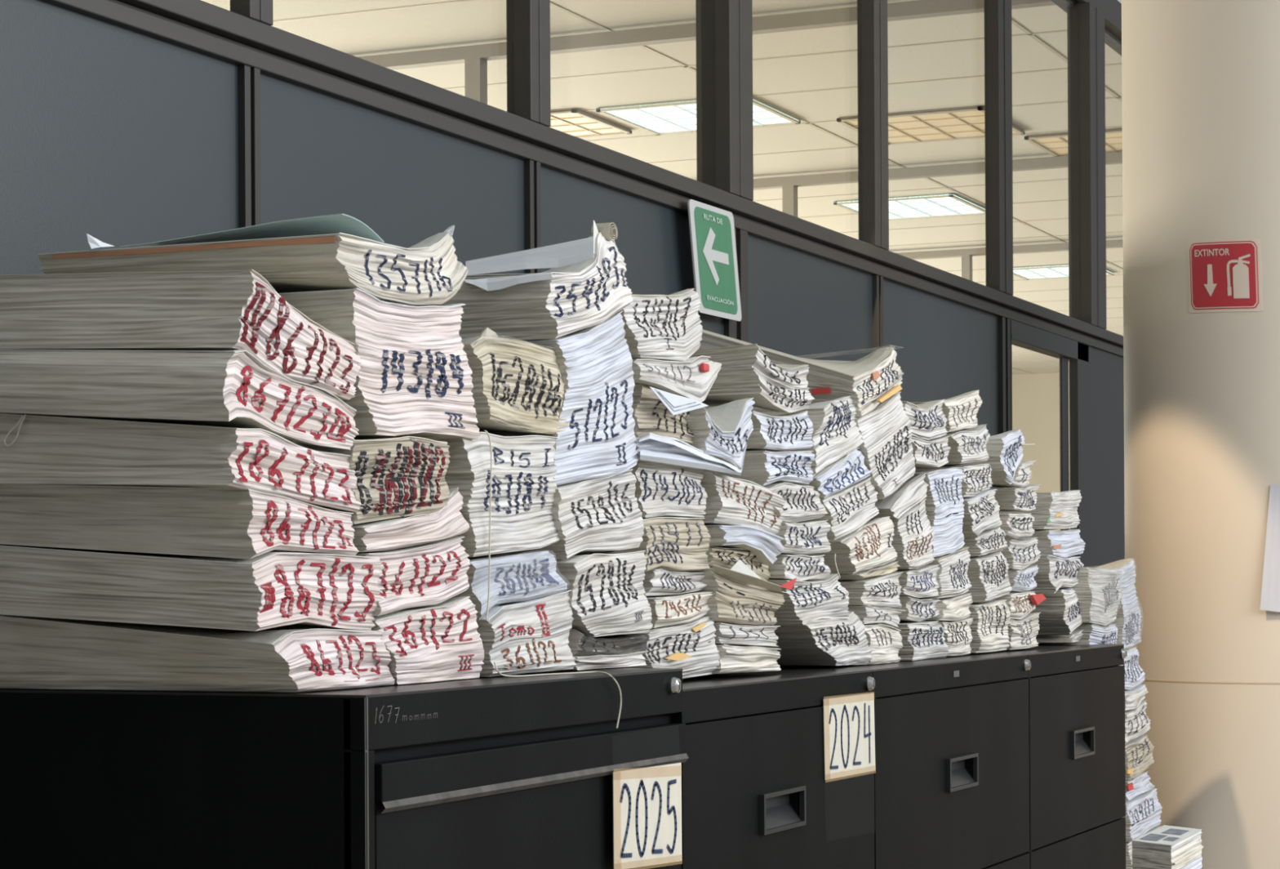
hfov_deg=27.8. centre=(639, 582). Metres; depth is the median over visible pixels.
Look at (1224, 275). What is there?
sign
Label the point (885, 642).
bundle
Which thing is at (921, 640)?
bundle
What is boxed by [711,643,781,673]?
bundle
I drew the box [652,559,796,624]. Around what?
bundle
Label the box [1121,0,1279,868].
column
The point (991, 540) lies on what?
bundle
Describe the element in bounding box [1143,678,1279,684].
trim
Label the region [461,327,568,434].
bundle
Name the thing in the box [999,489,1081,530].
bundle
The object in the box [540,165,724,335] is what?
wall panel
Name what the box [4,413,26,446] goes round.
string
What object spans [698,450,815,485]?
bundle
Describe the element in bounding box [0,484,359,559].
bundle
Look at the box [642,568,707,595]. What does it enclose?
bundle
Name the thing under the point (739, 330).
trim
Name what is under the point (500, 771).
filing cabinet
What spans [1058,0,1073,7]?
window
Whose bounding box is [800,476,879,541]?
bundle
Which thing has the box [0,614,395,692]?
bundle
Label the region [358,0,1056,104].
header beam
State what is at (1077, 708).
filing cabinet
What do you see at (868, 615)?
bundle
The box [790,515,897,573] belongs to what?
bundle
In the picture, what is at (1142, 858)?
bundle
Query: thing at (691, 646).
bundle
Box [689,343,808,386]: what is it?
bundle
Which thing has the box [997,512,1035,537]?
bundle
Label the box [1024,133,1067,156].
recessed light
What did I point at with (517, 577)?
bundle
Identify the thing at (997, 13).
trim
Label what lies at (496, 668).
string
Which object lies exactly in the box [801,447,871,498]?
bundle
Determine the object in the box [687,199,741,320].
sign
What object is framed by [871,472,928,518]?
bundle
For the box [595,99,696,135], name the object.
recessed light
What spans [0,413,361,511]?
bundle
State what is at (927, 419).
bundle
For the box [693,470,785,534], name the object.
bundle
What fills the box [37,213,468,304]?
bundle
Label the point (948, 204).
recessed light
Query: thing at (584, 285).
bundle
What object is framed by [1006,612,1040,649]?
bundle
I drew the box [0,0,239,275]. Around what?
wall panel
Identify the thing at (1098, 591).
bundle
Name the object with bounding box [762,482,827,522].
bundle
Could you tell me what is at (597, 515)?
bundle
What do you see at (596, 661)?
bundle
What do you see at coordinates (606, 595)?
bundle
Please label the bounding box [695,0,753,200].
window mullion
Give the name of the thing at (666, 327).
bundle
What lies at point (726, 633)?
bundle
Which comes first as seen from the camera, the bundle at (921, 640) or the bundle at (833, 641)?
the bundle at (833, 641)
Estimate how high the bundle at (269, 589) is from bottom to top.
0.118 m
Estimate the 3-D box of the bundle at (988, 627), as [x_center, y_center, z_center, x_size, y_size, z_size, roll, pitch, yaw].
[0.598,0.093,5.615,0.369,0.111,0.252,0,0,24]
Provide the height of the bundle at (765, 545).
0.062 m
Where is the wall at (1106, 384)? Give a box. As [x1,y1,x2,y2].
[1088,346,1124,567]
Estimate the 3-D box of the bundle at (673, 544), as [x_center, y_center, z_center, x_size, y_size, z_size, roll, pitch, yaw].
[-0.101,-0.058,4.063,0.368,0.087,0.268,0,0,24]
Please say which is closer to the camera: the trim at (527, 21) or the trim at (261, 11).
the trim at (261, 11)
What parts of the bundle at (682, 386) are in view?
printed frame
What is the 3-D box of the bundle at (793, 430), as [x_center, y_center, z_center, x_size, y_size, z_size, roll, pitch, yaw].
[0.086,-0.262,4.468,0.368,0.076,0.260,0,0,24]
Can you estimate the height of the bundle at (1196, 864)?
0.059 m
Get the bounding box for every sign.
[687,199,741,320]
[1186,238,1262,312]
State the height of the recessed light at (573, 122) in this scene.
0.014 m
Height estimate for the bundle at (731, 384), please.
0.066 m
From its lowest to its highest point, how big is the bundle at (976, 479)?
0.076 m
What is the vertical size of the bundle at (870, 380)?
0.197 m
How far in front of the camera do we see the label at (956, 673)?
5.03 m
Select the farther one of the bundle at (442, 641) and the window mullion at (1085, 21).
the window mullion at (1085, 21)
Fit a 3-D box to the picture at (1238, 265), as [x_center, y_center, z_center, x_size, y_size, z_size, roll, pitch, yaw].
[1.589,-0.818,6.859,0.064,0.108,0.001,0,0,29]
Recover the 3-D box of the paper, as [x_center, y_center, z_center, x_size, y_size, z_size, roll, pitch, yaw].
[1.703,-0.086,6.813,0.136,0.347,0.015,0,0,10]
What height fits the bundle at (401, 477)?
0.111 m
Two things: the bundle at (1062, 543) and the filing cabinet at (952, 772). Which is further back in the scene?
the bundle at (1062, 543)
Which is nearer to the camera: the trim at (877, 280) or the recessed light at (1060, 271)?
the trim at (877, 280)
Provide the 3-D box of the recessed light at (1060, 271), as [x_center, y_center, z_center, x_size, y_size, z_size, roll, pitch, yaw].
[2.764,-2.056,17.073,0.600,0.014,0.600,0,0,24]
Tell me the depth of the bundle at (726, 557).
4.25 m
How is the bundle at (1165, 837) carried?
on the bundle at (1142, 858)
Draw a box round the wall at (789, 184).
[753,151,1122,556]
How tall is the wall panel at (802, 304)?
2.237 m
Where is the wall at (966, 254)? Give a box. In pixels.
[896,239,1122,280]
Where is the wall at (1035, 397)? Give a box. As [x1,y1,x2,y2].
[1012,372,1070,530]
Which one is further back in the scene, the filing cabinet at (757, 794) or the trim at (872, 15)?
the trim at (872, 15)
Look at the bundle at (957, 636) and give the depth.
5.31 m
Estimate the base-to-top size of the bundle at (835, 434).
0.158 m
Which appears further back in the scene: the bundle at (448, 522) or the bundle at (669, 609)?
the bundle at (669, 609)
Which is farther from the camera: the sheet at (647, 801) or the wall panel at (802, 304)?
the wall panel at (802, 304)
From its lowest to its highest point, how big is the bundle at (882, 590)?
0.070 m
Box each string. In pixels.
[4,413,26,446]
[484,429,492,620]
[493,662,622,728]
[834,553,840,577]
[1020,443,1035,444]
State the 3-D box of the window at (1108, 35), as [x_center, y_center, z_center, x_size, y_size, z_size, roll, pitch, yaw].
[2.307,-1.407,10.571,0.040,1.075,3.792,0,0,24]
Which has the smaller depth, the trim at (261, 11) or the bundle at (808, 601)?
the trim at (261, 11)
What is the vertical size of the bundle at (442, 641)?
0.107 m
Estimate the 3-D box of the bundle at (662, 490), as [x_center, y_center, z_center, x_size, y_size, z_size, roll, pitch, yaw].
[-0.109,-0.140,4.056,0.369,0.084,0.261,0,0,24]
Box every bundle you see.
[0,268,360,399]
[0,349,359,449]
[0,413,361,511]
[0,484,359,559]
[0,543,382,631]
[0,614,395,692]
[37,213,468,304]
[273,595,484,684]
[278,287,480,439]
[297,435,450,524]
[351,487,469,552]
[355,535,471,615]
[395,220,633,341]
[399,550,567,620]
[435,431,559,558]
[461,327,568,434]
[475,589,576,676]
[479,310,638,485]
[498,468,644,559]
[555,550,653,636]
[561,651,646,670]
[567,627,648,655]
[608,516,711,571]
[613,615,720,678]
[619,288,702,360]
[629,461,707,518]
[631,355,721,415]
[631,382,694,444]
[634,432,741,475]
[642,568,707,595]
[645,591,712,627]
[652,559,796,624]
[686,397,755,471]
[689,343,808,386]
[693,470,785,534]
[697,329,903,417]
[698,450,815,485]
[702,367,814,412]
[705,524,784,564]
[706,545,770,581]
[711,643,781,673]
[713,622,780,646]
[745,410,813,451]
[751,395,863,476]
[751,611,871,665]
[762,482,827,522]
[767,573,849,624]
[768,554,831,580]
[776,520,831,554]
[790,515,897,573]
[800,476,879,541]
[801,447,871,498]
[837,560,899,580]
[838,571,902,608]
[847,604,905,626]
[848,595,940,621]
[854,391,915,499]
[864,623,902,664]
[868,498,934,568]
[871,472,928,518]
[890,564,940,597]
[894,620,949,660]
[899,617,973,655]
[901,399,948,439]
[904,466,964,557]
[911,389,982,432]
[911,435,951,466]
[915,423,990,467]
[915,463,993,497]
[919,546,971,598]
[924,592,973,620]
[951,428,1025,484]
[961,488,1002,537]
[962,526,1007,555]
[963,551,1012,602]
[965,599,1010,653]
[969,537,1040,569]
[987,484,1039,511]
[991,460,1035,487]
[993,591,1046,618]
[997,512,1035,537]
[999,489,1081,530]
[1004,528,1085,557]
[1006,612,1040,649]
[1007,564,1039,591]
[1009,555,1084,593]
[1030,587,1082,635]
[1035,629,1084,642]
[1038,623,1118,644]
[1064,567,1122,625]
[1092,558,1142,648]
[1120,646,1145,689]
[1123,788,1162,841]
[1124,684,1148,711]
[1124,700,1151,743]
[1124,733,1154,791]
[1125,771,1155,802]
[1125,826,1160,868]
[1132,824,1202,851]
[1132,835,1203,868]
[1133,856,1202,868]
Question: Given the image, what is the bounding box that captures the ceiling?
[201,0,1123,374]
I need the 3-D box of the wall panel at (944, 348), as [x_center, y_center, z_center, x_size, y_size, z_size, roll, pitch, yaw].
[0.829,0.326,7.203,0.044,2.237,1.124,0,0,24]
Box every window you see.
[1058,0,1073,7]
[1104,28,1121,49]
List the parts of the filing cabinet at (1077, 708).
frame, drawer, drawer, handle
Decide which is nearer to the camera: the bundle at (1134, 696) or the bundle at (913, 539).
the bundle at (913, 539)
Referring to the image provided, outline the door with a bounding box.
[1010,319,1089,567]
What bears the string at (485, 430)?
hanging from the bundle at (524, 468)
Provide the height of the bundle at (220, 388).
0.124 m
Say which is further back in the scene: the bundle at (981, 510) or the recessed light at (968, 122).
the recessed light at (968, 122)
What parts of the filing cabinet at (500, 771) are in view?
frame, drawer, pull rail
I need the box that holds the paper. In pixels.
[1260,484,1279,612]
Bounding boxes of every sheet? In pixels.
[613,762,681,868]
[822,693,875,779]
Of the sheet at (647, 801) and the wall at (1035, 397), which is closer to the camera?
the sheet at (647, 801)
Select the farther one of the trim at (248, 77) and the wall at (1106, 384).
the wall at (1106, 384)
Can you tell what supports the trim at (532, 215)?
on the floor
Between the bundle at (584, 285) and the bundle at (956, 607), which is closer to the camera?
the bundle at (584, 285)
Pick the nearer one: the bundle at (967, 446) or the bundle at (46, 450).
the bundle at (46, 450)
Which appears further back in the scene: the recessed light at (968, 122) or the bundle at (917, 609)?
the recessed light at (968, 122)
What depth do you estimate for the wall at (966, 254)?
15.78 m
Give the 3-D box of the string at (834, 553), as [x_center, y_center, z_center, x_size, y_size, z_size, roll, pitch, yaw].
[0.351,-0.030,4.596,0.002,0.044,0.027,0,0,24]
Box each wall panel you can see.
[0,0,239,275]
[260,72,524,274]
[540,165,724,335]
[747,234,872,360]
[883,278,999,488]
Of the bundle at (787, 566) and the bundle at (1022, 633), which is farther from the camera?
the bundle at (1022, 633)
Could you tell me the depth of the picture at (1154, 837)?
4.34 m
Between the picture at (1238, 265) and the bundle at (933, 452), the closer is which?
the bundle at (933, 452)
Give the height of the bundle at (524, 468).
0.168 m
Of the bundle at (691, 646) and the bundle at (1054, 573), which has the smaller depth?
the bundle at (691, 646)
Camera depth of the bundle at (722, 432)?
4.17 m
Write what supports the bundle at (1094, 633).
on the bundle
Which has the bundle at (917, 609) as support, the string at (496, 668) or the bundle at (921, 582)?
the bundle at (921, 582)
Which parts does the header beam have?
post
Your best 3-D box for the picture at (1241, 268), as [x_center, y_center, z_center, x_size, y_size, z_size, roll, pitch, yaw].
[1.595,-0.806,6.856,0.044,0.104,0.002,0,0,28]
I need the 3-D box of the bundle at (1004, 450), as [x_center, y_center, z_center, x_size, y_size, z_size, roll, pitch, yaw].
[0.656,-0.279,5.747,0.368,0.127,0.177,0,0,24]
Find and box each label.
[953,670,959,676]
[1075,655,1079,661]
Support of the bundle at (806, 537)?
on the bundle at (787, 566)
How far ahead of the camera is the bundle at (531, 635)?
3.49 m
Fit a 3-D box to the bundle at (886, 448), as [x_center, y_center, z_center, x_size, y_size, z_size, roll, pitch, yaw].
[0.311,-0.261,4.958,0.370,0.210,0.322,0,0,24]
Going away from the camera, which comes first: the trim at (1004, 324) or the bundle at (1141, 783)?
the bundle at (1141, 783)
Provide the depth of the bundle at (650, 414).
3.94 m
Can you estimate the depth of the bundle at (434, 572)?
3.22 m
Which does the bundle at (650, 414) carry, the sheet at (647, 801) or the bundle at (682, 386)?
the bundle at (682, 386)
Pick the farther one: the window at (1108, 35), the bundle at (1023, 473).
the window at (1108, 35)
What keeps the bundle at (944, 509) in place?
on the bundle at (952, 578)
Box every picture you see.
[1140,827,1188,840]
[1226,253,1250,295]
[1232,259,1249,297]
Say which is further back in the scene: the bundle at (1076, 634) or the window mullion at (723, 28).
the bundle at (1076, 634)
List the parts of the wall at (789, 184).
post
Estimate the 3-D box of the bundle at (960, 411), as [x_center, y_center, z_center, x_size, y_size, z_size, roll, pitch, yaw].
[0.508,-0.356,5.423,0.368,0.102,0.244,0,0,24]
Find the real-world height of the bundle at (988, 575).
0.110 m
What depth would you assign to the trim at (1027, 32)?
10.97 m
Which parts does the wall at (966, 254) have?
post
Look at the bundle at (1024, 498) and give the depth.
5.73 m
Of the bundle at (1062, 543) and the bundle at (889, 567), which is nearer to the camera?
the bundle at (889, 567)
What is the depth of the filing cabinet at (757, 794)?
4.12 m
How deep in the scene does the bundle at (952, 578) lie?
5.27 m
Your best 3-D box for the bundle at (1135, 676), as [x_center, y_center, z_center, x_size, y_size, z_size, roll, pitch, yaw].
[1.097,0.219,6.667,0.369,0.109,0.258,0,0,24]
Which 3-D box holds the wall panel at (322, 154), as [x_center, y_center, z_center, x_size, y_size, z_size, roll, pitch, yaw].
[-0.417,0.334,4.386,0.044,2.237,0.932,0,0,24]
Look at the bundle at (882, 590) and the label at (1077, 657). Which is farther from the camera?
the label at (1077, 657)
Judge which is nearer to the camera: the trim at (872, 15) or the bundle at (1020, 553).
the bundle at (1020, 553)
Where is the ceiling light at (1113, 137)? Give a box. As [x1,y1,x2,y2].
[1105,128,1122,152]
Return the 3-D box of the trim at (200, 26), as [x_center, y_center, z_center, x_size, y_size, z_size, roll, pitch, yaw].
[0.784,-1.413,7.140,0.112,1.243,11.300,0,0,24]
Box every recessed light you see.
[549,108,631,137]
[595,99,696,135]
[752,97,800,127]
[833,193,985,220]
[836,106,1025,145]
[1013,264,1114,279]
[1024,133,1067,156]
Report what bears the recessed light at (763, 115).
in the ceiling
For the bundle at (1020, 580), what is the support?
on the bundle at (1020, 604)
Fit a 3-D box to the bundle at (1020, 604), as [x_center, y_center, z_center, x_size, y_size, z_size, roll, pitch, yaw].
[0.703,0.051,5.852,0.370,0.061,0.280,0,0,24]
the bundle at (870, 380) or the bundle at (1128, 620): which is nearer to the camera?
the bundle at (870, 380)
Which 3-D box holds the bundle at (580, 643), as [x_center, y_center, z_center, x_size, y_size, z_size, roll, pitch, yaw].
[-0.198,0.085,3.835,0.373,0.041,0.247,0,0,24]
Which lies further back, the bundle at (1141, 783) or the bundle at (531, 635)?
the bundle at (1141, 783)
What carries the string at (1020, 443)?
attached to the bundle at (1004, 450)
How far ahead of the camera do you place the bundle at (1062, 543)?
6.06 m
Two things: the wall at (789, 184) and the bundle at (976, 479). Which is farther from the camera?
the wall at (789, 184)
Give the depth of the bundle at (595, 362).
3.68 m
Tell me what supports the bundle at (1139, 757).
on the bundle at (1141, 783)
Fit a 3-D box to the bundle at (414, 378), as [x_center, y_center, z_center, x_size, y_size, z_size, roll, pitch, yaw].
[-0.462,-0.268,3.297,0.430,0.181,0.310,0,0,24]
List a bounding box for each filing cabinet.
[0,667,688,868]
[682,668,875,868]
[779,653,1031,868]
[970,643,1127,868]
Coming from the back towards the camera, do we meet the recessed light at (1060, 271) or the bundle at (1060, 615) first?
the recessed light at (1060, 271)
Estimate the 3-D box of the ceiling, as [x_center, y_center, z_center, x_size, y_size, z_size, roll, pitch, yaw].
[0.036,-2.080,13.975,6.780,0.060,24.400,0,0,24]
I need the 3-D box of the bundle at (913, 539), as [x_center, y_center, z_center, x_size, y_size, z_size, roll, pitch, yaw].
[0.381,-0.096,5.127,0.370,0.139,0.210,0,0,24]
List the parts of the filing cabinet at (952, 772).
frame, drawer, handle, drawer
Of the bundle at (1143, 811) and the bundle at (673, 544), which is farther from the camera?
the bundle at (1143, 811)
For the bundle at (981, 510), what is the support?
on the bundle at (991, 540)
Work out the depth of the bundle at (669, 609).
3.99 m
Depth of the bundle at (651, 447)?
3.93 m
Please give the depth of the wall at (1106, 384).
8.90 m
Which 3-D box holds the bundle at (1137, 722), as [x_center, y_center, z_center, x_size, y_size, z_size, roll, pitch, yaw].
[1.120,0.357,6.713,0.369,0.102,0.280,0,0,24]
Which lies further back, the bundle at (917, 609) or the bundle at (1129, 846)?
the bundle at (1129, 846)
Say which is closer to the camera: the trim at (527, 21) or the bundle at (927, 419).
the trim at (527, 21)
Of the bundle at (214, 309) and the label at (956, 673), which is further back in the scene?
the label at (956, 673)
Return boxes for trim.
[41,0,1123,356]
[230,0,273,25]
[237,64,261,227]
[273,0,1123,373]
[506,0,551,126]
[524,159,541,273]
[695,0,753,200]
[724,227,748,342]
[857,0,888,249]
[871,274,883,351]
[983,0,1013,295]
[998,316,1011,487]
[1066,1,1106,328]
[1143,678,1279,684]

